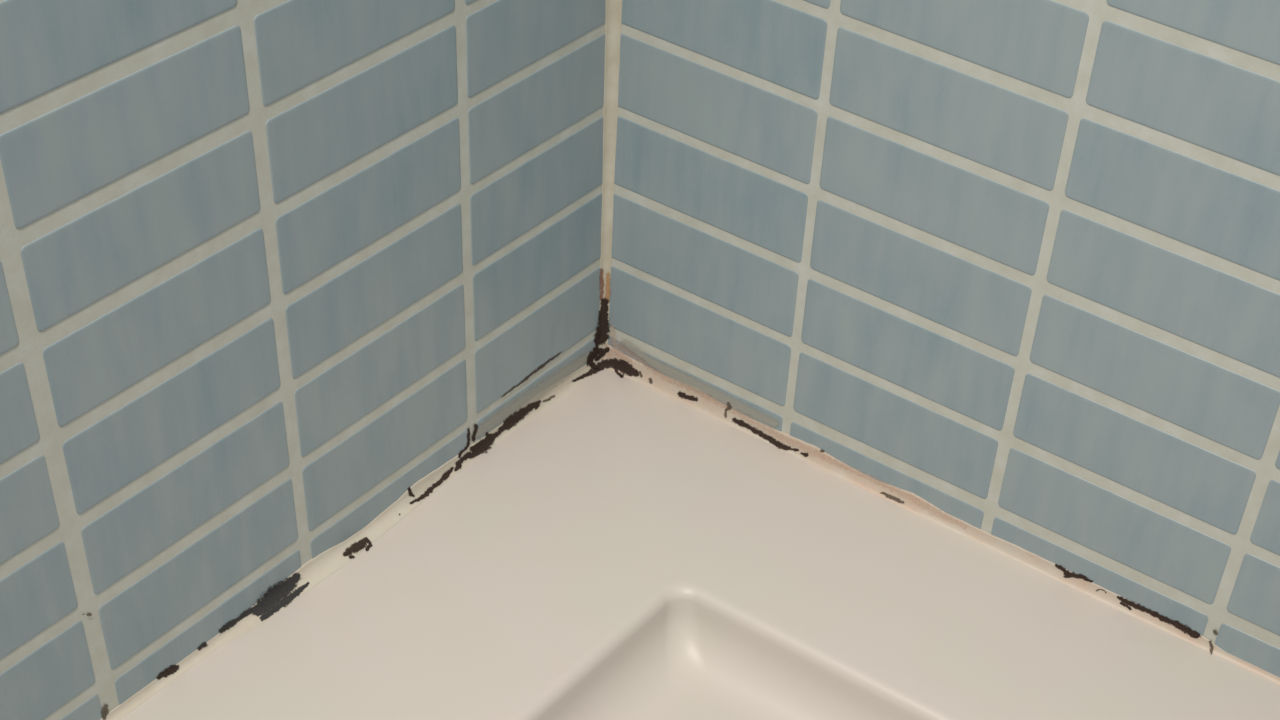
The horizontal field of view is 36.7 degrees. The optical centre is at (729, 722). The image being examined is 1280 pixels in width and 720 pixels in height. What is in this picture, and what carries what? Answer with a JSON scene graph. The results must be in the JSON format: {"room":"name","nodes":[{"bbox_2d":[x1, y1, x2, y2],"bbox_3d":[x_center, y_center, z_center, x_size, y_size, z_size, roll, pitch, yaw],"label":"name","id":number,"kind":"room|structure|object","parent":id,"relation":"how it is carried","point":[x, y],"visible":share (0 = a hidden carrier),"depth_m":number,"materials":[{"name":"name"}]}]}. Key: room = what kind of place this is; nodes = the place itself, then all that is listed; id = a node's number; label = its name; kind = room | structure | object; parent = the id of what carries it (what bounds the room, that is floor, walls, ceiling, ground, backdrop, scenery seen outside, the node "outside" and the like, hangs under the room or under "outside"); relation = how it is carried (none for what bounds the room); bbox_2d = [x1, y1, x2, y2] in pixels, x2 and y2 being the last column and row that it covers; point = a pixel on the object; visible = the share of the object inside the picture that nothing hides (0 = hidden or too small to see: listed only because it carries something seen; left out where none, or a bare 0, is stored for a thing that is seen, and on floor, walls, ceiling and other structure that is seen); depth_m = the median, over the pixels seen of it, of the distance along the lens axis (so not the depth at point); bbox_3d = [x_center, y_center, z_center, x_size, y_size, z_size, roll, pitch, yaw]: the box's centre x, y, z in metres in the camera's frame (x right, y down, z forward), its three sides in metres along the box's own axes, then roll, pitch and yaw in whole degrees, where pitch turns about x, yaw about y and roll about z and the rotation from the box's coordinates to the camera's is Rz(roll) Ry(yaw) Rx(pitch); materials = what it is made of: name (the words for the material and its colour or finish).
{"room":"bathroom","nodes":[
{"label":"bathroom","id":0,"kind":"room"},
{"bbox_2d":[0,0,605,719],"bbox_3d":[-0.607,-0.448,0.744,0.091,1.882,1.965,28,49,21],"label":"wall","id":1,"kind":"structure","parent":0,"point":[268,268],"depth_m":1.41,"materials":[{"name":"blue tile"}]},
{"bbox_2d":[608,0,1279,677],"bbox_3d":[0.771,-0.511,0.945,2.152,1.882,0.091,28,49,21],"label":"wall","id":2,"kind":"structure","parent":0,"point":[1011,266],"depth_m":1.54,"materials":[{"name":"blue tile"}]},
{"bbox_2d":[572,0,638,381],"bbox_3d":[-0.057,-0.955,1.216,0.066,1.763,0.037,-5,46,-11],"label":"bead","id":3,"kind":"object","parent":2,"relation":"attached to","point":[613,7],"visible":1,"depth_m":1.72},
{"bbox_3d":[0.222,0.952,0.821,2.640,0.075,2.490,28,49,21],"label":"floor","id":4,"kind":"structure","parent":0,"visible":0},
{"bbox_2d":[121,368,1279,719],"bbox_3d":[0.009,0.383,1.226,1.311,0.120,1.424,28,49,21],"label":"shower tray","id":5,"kind":"object","parent":4,"relation":"on","point":[627,551],"visible":1,"depth_m":1.62,"materials":[{"name":"white ceramic"}]},
{"bbox_2d":[100,354,601,719],"bbox_3d":[-0.517,0.039,1.405,0.019,0.038,1.421,28,49,21],"label":"bead","id":6,"kind":"object","parent":5,"relation":"on","point":[316,570],"visible":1,"depth_m":1.64},
{"bbox_2d":[601,341,1279,684],"bbox_3d":[0.415,-0.071,1.599,1.309,0.050,0.008,28,49,21],"label":"bead","id":7,"kind":"object","parent":5,"relation":"on","point":[691,392],"visible":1,"depth_m":1.74}
]}

